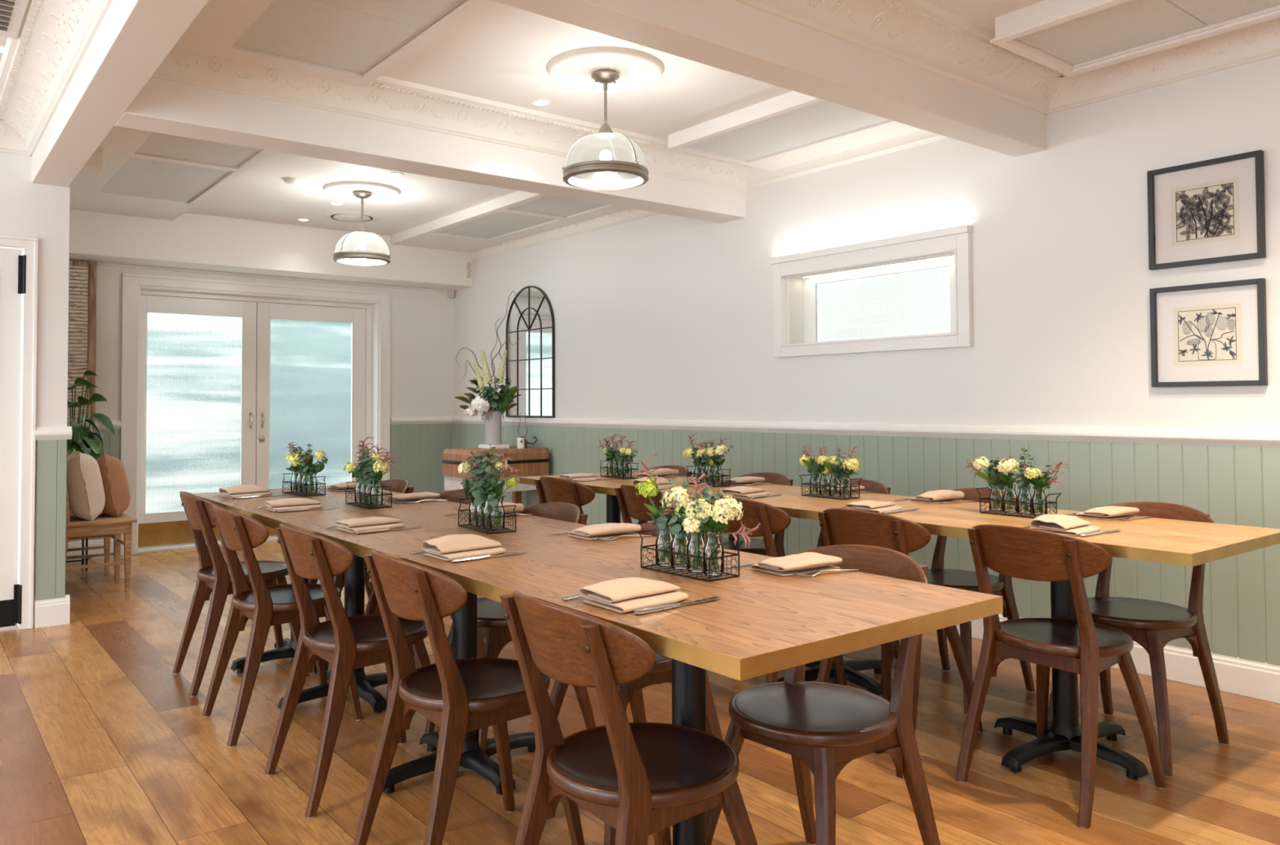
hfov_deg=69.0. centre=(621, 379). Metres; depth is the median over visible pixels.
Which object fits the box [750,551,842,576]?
napkin
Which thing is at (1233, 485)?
panelling
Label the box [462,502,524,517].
napkin
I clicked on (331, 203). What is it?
recessed light
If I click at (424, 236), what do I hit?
ceiling box
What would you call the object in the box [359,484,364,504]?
glass jar
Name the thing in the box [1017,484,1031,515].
glass jar
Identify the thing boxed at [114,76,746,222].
beam
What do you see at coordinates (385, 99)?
trim
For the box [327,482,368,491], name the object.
napkin
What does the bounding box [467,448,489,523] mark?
bunch
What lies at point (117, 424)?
trim
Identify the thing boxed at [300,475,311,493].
glass jar
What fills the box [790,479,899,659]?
dining chair
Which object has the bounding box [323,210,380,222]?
ceiling vent
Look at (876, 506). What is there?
napkin
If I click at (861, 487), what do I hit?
napkin
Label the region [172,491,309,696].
dining chair
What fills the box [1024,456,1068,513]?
bunch
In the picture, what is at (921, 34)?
trim
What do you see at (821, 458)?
bunch
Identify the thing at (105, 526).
wooden bench
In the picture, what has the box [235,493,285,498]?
table knife
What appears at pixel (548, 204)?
ceiling panel
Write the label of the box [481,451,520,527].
bunch
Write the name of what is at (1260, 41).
trim
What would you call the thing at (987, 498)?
wire basket
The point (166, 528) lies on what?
door
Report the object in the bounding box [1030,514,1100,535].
napkin
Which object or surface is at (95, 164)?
beam
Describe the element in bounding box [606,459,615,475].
glass jar
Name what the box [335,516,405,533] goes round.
napkin
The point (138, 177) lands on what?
ceiling panel
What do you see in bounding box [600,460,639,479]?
wire basket
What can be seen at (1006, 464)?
bunch
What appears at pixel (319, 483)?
wire basket
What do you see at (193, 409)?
door glass
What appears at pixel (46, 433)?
trim
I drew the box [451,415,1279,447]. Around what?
trim
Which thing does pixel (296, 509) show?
table knife
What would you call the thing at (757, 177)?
trim
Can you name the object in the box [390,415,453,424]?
trim
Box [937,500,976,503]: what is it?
fork
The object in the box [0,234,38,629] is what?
trim
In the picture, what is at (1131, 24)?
ceiling panel
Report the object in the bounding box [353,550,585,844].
dining chair
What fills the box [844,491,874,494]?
fork
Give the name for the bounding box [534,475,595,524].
dining chair
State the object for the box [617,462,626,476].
glass jar
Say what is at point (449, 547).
napkin
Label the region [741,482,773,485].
fork
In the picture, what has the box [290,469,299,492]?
glass jar
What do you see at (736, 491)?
napkin
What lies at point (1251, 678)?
baseboard
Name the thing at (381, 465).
bunch
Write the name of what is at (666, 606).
table knife
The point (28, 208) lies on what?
wall
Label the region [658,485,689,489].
table knife
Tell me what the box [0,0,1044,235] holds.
ceiling
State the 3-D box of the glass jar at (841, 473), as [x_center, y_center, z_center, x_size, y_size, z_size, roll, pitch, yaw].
[0.941,0.443,3.908,0.049,0.102,0.049,1,-2,-38]
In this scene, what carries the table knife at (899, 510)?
on the dining table at (1171, 541)
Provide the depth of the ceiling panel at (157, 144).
5.18 m
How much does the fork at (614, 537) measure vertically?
0.010 m
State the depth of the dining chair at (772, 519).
3.52 m
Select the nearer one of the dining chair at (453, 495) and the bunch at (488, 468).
the bunch at (488, 468)
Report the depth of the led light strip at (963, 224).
5.04 m
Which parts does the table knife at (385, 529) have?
handle, blade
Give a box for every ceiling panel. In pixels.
[98,156,231,202]
[135,132,262,167]
[233,0,465,74]
[435,211,554,239]
[510,195,605,216]
[685,100,888,160]
[1015,0,1279,64]
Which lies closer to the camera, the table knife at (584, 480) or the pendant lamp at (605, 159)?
the pendant lamp at (605, 159)
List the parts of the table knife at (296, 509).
handle, blade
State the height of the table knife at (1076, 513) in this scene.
0.009 m
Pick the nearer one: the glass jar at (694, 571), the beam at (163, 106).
the glass jar at (694, 571)
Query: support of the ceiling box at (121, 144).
attached to the ceiling
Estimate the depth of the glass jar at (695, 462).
4.65 m
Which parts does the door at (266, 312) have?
handle, kick plate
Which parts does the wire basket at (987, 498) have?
handle, frame, handle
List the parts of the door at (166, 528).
kick plate, handle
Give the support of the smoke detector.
attached to the ceiling
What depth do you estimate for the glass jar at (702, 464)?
4.60 m
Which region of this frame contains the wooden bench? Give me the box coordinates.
[65,488,137,591]
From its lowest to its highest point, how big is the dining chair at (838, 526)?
0.794 m
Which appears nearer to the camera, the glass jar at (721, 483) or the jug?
the glass jar at (721, 483)
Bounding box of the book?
[478,444,509,448]
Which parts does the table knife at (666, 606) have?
handle, blade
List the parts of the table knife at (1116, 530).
handle, blade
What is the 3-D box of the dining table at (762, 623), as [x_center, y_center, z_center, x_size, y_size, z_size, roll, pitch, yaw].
[-0.592,0.860,3.080,0.763,0.750,3.535,1,-2,-38]
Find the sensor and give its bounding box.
[448,290,454,297]
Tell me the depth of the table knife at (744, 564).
2.29 m
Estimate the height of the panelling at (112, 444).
0.840 m
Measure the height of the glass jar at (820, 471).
0.102 m
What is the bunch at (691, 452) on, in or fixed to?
in the glass jar at (695, 462)
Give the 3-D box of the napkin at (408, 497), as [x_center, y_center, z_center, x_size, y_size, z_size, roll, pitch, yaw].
[-0.876,0.490,3.901,0.192,0.033,0.158,1,-2,-38]
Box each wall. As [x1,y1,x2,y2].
[0,151,70,626]
[66,264,453,419]
[453,55,1279,429]
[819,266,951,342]
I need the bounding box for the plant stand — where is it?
[66,537,91,570]
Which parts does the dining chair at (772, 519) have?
backrest, leg, leg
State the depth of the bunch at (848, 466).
3.89 m
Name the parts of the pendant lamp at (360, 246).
lamp shade, rod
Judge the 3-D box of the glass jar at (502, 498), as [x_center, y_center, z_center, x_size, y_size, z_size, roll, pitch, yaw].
[-0.391,0.422,2.926,0.049,0.102,0.049,1,-2,-38]
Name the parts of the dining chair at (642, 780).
leg, backrest, leg, seat frame, seat panel, seat, leg, leg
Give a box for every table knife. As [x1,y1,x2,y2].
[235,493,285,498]
[277,506,338,512]
[355,525,422,533]
[450,551,526,562]
[549,531,570,534]
[577,478,613,481]
[634,595,720,614]
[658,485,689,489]
[724,560,761,568]
[751,493,782,498]
[884,507,919,514]
[1063,511,1084,515]
[1079,528,1120,537]
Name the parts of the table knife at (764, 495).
handle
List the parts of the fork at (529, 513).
handle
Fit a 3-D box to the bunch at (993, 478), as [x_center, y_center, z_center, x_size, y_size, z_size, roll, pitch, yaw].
[1.339,0.376,3.410,0.105,0.188,0.172,1,-2,-38]
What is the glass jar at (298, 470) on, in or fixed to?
in the wire basket at (319, 483)
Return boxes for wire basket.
[282,472,325,496]
[345,481,391,509]
[457,497,516,533]
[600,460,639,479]
[637,528,743,582]
[686,465,731,487]
[799,474,862,499]
[975,487,1061,518]
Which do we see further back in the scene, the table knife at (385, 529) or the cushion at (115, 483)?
the cushion at (115, 483)
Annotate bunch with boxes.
[285,442,301,489]
[288,448,306,490]
[296,442,315,491]
[299,449,328,492]
[342,443,369,500]
[354,436,377,501]
[362,444,386,502]
[364,448,399,503]
[457,449,489,521]
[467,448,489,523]
[476,444,507,525]
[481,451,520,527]
[598,437,613,474]
[607,434,622,474]
[616,435,626,475]
[621,440,637,475]
[632,453,675,562]
[659,478,692,564]
[678,473,713,567]
[682,433,702,477]
[691,488,760,571]
[695,440,707,481]
[702,439,717,482]
[711,437,733,483]
[798,444,820,492]
[814,446,830,493]
[822,447,845,493]
[834,446,860,495]
[965,456,1004,508]
[996,455,1019,510]
[1013,446,1041,511]
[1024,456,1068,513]
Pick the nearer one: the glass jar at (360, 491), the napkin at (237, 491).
the glass jar at (360, 491)
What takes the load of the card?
attached to the beam at (193, 242)
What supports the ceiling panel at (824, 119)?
attached to the ceiling box at (792, 100)
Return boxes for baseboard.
[34,594,70,627]
[66,537,114,560]
[955,613,1279,702]
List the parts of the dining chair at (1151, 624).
leg, leg, seat panel, seat, seat frame, leg, backrest, leg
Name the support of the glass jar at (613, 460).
in the wire basket at (623, 469)
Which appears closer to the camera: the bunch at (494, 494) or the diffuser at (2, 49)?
the bunch at (494, 494)
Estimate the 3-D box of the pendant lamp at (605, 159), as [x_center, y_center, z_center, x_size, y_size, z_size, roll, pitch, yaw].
[-0.071,-1.114,4.126,0.382,0.484,0.381,1,-2,-30]
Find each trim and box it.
[0,0,112,155]
[0,118,30,155]
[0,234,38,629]
[34,426,72,439]
[67,419,121,429]
[120,272,391,555]
[136,285,379,553]
[151,47,754,191]
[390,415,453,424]
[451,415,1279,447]
[469,208,660,261]
[733,0,1065,115]
[746,129,949,189]
[770,225,973,357]
[989,0,1279,76]
[1046,17,1279,115]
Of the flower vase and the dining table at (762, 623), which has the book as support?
the flower vase
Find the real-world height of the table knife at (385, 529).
0.009 m
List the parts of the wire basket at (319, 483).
frame, handle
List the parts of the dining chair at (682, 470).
leg, backrest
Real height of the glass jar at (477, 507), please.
0.102 m
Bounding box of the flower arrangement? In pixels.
[454,290,521,422]
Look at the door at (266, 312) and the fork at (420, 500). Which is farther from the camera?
the door at (266, 312)
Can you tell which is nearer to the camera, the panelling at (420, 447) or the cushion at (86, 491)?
the cushion at (86, 491)
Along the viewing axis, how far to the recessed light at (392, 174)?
5.99 m
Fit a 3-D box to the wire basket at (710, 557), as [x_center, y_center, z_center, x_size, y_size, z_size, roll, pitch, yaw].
[0.160,0.414,2.208,0.100,0.087,0.282,1,-2,-39]
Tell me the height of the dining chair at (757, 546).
0.794 m
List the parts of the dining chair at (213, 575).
leg, backrest, leg, seat frame, seat, seat panel, leg, leg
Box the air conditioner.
[0,0,31,39]
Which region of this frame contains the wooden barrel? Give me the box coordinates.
[441,446,550,512]
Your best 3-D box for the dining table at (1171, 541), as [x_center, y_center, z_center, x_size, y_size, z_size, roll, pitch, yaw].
[0.766,0.879,4.009,0.740,0.750,3.382,1,-2,-38]
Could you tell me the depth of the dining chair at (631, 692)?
2.63 m
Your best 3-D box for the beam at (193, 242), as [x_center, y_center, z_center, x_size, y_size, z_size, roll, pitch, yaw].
[-2.887,-1.069,7.760,3.500,0.405,0.408,1,-2,-38]
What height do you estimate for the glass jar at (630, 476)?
0.102 m
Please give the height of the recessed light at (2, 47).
0.005 m
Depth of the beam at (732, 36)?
3.33 m
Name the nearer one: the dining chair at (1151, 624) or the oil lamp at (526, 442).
the dining chair at (1151, 624)
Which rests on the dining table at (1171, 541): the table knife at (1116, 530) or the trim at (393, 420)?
the table knife at (1116, 530)
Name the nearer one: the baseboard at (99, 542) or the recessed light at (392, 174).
the recessed light at (392, 174)
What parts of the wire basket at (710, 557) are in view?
handle, frame, handle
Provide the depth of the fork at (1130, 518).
3.16 m
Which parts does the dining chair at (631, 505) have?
leg, leg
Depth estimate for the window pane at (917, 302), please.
6.70 m
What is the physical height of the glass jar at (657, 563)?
0.102 m
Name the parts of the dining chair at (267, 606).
leg, backrest, leg, seat panel, seat frame, seat, leg, leg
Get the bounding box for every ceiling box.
[69,125,273,220]
[173,0,489,87]
[390,191,631,253]
[667,90,921,170]
[995,0,1279,69]
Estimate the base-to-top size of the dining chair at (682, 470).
0.794 m
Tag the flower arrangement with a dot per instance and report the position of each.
(488, 399)
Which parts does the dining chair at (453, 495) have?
seat, leg, leg, backrest, leg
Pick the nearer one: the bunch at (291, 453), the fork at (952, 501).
the fork at (952, 501)
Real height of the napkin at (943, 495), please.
0.046 m
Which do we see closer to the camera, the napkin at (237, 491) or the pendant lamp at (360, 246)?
the napkin at (237, 491)
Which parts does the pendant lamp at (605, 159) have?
rod, lamp shade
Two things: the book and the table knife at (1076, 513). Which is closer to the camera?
the table knife at (1076, 513)
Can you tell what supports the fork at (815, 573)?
on the dining table at (762, 623)
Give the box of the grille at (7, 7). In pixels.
[0,0,15,31]
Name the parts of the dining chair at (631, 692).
leg, leg, leg, seat frame, seat, seat panel, backrest, leg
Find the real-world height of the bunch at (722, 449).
0.221 m
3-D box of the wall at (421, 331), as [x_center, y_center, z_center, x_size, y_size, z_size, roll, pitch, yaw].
[-3.325,-0.098,7.814,4.100,2.940,0.260,1,-2,-38]
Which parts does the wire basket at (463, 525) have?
handle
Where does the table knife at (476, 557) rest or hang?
on the dining table at (762, 623)
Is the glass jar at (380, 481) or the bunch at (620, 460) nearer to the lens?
the glass jar at (380, 481)
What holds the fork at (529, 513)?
on the dining table at (762, 623)
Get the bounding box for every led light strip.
[773,224,966,257]
[800,254,954,277]
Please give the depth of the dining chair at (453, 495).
3.77 m
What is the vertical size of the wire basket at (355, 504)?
0.087 m
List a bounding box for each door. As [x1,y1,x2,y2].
[0,248,26,628]
[137,294,257,547]
[255,302,365,536]
[255,316,257,460]
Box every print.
[1146,150,1266,270]
[1149,278,1267,386]
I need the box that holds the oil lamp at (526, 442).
[516,412,537,448]
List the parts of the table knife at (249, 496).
handle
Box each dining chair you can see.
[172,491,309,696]
[201,504,362,746]
[264,524,457,817]
[308,479,413,671]
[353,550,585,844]
[364,488,484,712]
[424,502,595,751]
[499,590,757,844]
[529,521,723,844]
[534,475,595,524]
[614,484,663,523]
[633,465,692,524]
[706,495,847,685]
[706,544,940,844]
[721,471,793,556]
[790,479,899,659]
[816,507,982,732]
[880,487,1035,715]
[956,524,1167,828]
[1047,501,1229,777]
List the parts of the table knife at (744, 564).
blade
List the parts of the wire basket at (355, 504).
handle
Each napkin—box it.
[218,484,271,497]
[265,497,322,511]
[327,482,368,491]
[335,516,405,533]
[386,491,440,502]
[422,533,506,560]
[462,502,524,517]
[559,472,600,480]
[568,522,640,539]
[579,577,688,613]
[632,476,677,487]
[638,468,679,477]
[721,486,770,497]
[722,475,765,485]
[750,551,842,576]
[818,484,864,494]
[844,500,902,513]
[909,489,964,503]
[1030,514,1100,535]
[1075,506,1139,519]
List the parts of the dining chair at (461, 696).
leg, backrest, leg, seat frame, seat, seat panel, leg, leg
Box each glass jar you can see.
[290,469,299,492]
[295,470,306,493]
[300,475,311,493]
[306,472,317,494]
[354,477,365,502]
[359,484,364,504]
[364,483,377,505]
[369,480,382,506]
[468,502,482,524]
[475,501,488,526]
[482,500,496,528]
[488,497,505,530]
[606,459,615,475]
[612,459,621,476]
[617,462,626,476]
[622,458,631,477]
[655,524,675,566]
[670,534,691,569]
[686,531,707,573]
[693,462,703,483]
[700,464,710,484]
[702,530,724,576]
[706,463,715,484]
[712,463,722,485]
[809,471,821,494]
[819,471,830,495]
[829,472,839,496]
[839,472,851,497]
[989,483,1003,511]
[1003,484,1017,513]
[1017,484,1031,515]
[1031,485,1047,515]
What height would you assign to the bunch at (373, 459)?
0.231 m
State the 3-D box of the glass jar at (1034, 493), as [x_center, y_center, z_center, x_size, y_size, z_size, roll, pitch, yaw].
[1.458,0.424,3.243,0.049,0.102,0.049,1,-2,-38]
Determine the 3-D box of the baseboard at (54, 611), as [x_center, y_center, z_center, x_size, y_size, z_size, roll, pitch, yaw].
[-2.993,1.218,4.891,0.158,0.150,0.026,1,-2,-38]
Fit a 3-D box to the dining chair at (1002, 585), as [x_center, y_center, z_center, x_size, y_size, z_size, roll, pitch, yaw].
[1.343,0.848,3.734,0.475,0.794,0.442,1,-2,-38]
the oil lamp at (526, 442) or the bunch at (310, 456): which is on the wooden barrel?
the oil lamp at (526, 442)
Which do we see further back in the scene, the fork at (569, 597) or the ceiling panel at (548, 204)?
the ceiling panel at (548, 204)
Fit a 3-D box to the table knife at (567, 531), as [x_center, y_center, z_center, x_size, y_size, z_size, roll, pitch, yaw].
[-0.124,0.474,2.906,0.234,0.009,0.018,1,-2,-34]
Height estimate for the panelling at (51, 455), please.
0.840 m
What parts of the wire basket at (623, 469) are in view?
frame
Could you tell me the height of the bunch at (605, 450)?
0.198 m
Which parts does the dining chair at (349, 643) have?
leg, backrest, leg, seat frame, seat, seat panel, leg, leg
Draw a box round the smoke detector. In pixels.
[282,177,299,184]
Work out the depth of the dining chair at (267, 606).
3.28 m
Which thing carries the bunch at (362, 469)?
in the glass jar at (360, 491)
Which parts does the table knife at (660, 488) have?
handle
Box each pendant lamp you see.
[333,191,391,265]
[561,69,648,190]
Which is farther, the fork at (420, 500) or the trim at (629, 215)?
the trim at (629, 215)
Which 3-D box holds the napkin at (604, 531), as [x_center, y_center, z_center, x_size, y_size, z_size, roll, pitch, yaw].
[-0.056,0.457,2.841,0.193,0.037,0.158,1,-2,-34]
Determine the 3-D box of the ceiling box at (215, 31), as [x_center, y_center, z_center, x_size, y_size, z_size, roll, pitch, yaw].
[-1.022,-1.363,3.231,0.920,0.075,1.605,1,-2,-38]
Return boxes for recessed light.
[0,44,5,53]
[297,217,310,221]
[329,202,343,205]
[387,172,403,176]
[530,98,551,106]
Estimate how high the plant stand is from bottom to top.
0.550 m
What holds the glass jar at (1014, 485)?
in the wire basket at (987, 498)
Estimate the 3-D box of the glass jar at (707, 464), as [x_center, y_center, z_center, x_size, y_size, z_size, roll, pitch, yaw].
[0.441,0.463,4.562,0.049,0.102,0.049,1,-2,-38]
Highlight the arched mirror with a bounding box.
[506,285,555,417]
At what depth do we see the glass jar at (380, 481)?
3.63 m
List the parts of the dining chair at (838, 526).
leg, backrest, leg, leg, leg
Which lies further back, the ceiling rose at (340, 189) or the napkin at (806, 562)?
the ceiling rose at (340, 189)
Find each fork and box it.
[403,499,448,502]
[409,550,425,553]
[493,513,533,518]
[561,594,582,599]
[595,534,653,540]
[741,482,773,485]
[792,568,861,577]
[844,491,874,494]
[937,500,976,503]
[1117,515,1151,520]
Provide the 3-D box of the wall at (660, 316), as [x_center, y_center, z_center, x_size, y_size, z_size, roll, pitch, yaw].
[1.678,-0.196,4.897,0.240,2.940,11.280,1,-2,-38]
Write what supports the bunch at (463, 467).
in the glass jar at (470, 504)
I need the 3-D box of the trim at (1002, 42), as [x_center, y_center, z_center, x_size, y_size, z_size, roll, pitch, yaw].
[2.238,-1.328,3.065,0.625,0.011,1.845,1,-2,-38]
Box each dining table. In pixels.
[191,485,1003,844]
[519,471,1279,778]
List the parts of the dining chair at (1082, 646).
leg, backrest, leg, seat frame, seat panel, seat, leg, leg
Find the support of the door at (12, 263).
in the wall at (28, 208)
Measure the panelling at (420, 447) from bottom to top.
0.850 m
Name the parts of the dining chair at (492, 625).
leg, seat, leg, seat panel, seat frame, backrest, leg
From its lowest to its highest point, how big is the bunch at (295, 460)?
0.189 m
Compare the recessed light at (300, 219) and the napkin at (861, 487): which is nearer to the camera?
the napkin at (861, 487)
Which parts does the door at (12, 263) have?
kick plate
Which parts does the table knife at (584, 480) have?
handle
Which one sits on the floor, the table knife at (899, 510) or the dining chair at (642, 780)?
the dining chair at (642, 780)
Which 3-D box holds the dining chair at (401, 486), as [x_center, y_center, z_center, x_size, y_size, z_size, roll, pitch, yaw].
[-1.231,0.874,4.322,0.475,0.794,0.442,1,-2,-39]
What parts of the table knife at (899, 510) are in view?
handle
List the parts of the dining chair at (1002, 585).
leg, leg, seat panel, seat, leg, backrest, seat frame, leg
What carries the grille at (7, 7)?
attached to the air conditioner
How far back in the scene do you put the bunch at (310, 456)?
4.17 m
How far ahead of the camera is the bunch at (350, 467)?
3.78 m
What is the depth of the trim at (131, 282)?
7.38 m
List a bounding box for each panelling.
[34,439,66,600]
[68,428,120,541]
[390,422,452,493]
[452,422,1279,666]
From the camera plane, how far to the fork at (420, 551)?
2.51 m
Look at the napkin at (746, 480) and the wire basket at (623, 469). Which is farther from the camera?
the wire basket at (623, 469)
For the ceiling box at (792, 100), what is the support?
attached to the ceiling
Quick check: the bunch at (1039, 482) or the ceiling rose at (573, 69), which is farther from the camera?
the ceiling rose at (573, 69)
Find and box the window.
[786,252,955,344]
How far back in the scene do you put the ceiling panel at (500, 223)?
7.40 m
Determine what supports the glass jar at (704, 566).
in the wire basket at (710, 557)
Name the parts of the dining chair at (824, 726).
leg, leg, seat panel, seat, seat frame, leg, backrest, leg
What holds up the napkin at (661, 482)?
on the dining table at (1171, 541)
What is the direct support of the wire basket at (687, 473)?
on the dining table at (1171, 541)
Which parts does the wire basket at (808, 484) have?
frame, handle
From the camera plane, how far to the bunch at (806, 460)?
4.04 m
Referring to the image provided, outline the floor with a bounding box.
[0,540,1279,844]
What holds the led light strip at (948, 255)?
attached to the wall at (660, 316)
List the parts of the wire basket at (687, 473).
frame, handle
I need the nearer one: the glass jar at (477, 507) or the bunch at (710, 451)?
the glass jar at (477, 507)
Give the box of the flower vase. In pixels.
[484,411,501,444]
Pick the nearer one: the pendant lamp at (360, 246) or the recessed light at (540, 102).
the recessed light at (540, 102)
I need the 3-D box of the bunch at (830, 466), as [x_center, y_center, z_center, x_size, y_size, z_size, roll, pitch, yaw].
[0.911,0.387,3.957,0.093,0.199,0.085,-1,-2,24]
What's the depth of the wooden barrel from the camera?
7.34 m
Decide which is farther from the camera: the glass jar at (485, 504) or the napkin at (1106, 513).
the napkin at (1106, 513)
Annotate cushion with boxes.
[66,448,105,520]
[96,452,130,517]
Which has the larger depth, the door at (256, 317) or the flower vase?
the door at (256, 317)
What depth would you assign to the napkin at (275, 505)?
3.58 m
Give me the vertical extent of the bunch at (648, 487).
0.262 m
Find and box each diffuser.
[0,46,4,52]
[390,173,401,175]
[533,101,548,105]
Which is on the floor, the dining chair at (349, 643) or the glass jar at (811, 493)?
the dining chair at (349, 643)
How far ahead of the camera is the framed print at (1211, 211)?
3.78 m
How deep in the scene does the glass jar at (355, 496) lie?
3.76 m
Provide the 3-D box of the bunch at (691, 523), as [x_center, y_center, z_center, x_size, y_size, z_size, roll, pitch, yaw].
[0.183,0.333,2.176,0.112,0.218,0.088,1,-2,-38]
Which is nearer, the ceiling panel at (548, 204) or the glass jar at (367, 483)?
the glass jar at (367, 483)
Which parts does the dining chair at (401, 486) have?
leg, leg, seat frame, leg, backrest, leg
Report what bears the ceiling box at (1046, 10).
attached to the ceiling
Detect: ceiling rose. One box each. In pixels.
[322,180,400,201]
[546,46,663,93]
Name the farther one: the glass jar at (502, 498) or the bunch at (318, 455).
the bunch at (318, 455)
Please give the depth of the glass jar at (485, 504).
2.97 m
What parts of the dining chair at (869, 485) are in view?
leg, backrest, leg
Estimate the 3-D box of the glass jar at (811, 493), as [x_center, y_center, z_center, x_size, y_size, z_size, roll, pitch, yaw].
[0.842,0.447,4.041,0.049,0.102,0.049,1,-2,-38]
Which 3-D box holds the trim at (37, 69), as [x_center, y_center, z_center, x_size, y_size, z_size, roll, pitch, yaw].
[-0.633,-1.361,1.536,0.207,0.172,8.340,1,-2,-38]
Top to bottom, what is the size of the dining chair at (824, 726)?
0.794 m
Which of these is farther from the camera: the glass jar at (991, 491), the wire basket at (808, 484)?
the wire basket at (808, 484)
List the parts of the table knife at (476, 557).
handle, blade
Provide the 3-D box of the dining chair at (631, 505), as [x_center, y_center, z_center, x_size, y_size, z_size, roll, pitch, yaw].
[0.234,0.865,4.219,0.475,0.794,0.442,1,-2,-32]
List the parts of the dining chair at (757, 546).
leg, seat panel, seat, backrest, leg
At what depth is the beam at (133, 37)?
3.37 m
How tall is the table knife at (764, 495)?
0.009 m
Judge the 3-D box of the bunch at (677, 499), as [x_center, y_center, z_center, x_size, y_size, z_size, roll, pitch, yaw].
[0.137,0.341,2.232,0.086,0.204,0.092,-1,-2,12]
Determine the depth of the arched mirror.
7.82 m
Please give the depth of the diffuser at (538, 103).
4.59 m
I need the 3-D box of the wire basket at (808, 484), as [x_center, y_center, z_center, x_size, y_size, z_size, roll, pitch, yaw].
[0.891,0.458,3.974,0.100,0.087,0.282,1,-2,-37]
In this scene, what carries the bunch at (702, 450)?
in the glass jar at (702, 464)
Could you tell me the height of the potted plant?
0.958 m
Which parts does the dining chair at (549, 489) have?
leg, backrest, leg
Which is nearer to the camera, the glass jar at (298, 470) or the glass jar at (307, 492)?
the glass jar at (307, 492)
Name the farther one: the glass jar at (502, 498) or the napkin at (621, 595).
the glass jar at (502, 498)
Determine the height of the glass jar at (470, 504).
0.102 m
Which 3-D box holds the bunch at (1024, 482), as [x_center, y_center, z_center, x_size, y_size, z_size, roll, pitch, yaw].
[1.431,0.352,3.286,0.092,0.228,0.090,-1,-2,16]
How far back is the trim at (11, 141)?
4.81 m
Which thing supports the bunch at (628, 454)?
in the glass jar at (630, 476)
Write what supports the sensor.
attached to the beam at (193, 242)
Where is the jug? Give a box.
[516,437,524,448]
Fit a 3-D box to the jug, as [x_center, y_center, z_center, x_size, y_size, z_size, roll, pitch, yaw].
[-0.806,0.509,7.455,0.060,0.085,0.062,1,-2,-38]
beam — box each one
[31,0,208,186]
[69,209,473,292]
[79,147,103,174]
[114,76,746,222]
[491,0,1046,156]
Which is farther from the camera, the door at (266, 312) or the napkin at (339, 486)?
the door at (266, 312)
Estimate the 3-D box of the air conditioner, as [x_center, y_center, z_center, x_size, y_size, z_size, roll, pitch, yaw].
[-2.380,-1.376,2.942,0.940,0.051,1.200,1,-2,-38]
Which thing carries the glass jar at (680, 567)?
in the wire basket at (710, 557)
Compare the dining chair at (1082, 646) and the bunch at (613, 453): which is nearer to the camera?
the dining chair at (1082, 646)
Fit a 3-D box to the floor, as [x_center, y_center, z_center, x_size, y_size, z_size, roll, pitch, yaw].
[-1.374,1.270,2.402,8.000,0.100,11.140,1,-2,-38]
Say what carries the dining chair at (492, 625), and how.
on the floor
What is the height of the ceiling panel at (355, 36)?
0.024 m
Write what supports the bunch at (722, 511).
in the glass jar at (704, 566)
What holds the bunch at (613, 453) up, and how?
in the glass jar at (613, 460)
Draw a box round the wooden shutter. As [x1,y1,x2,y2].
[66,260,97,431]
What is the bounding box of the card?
[466,262,471,278]
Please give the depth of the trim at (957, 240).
5.00 m
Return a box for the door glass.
[144,312,351,513]
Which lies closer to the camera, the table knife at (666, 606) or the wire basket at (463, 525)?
the table knife at (666, 606)
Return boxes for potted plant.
[66,370,115,459]
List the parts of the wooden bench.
leg, seat, leg, leg, leg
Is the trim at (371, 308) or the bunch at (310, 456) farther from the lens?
the trim at (371, 308)
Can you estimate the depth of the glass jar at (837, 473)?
3.95 m
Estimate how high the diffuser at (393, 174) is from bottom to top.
0.001 m
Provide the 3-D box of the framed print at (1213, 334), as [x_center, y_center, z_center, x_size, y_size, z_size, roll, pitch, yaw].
[2.373,-0.181,3.774,0.032,0.416,0.414,1,-2,-38]
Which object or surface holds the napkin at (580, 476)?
on the dining table at (1171, 541)

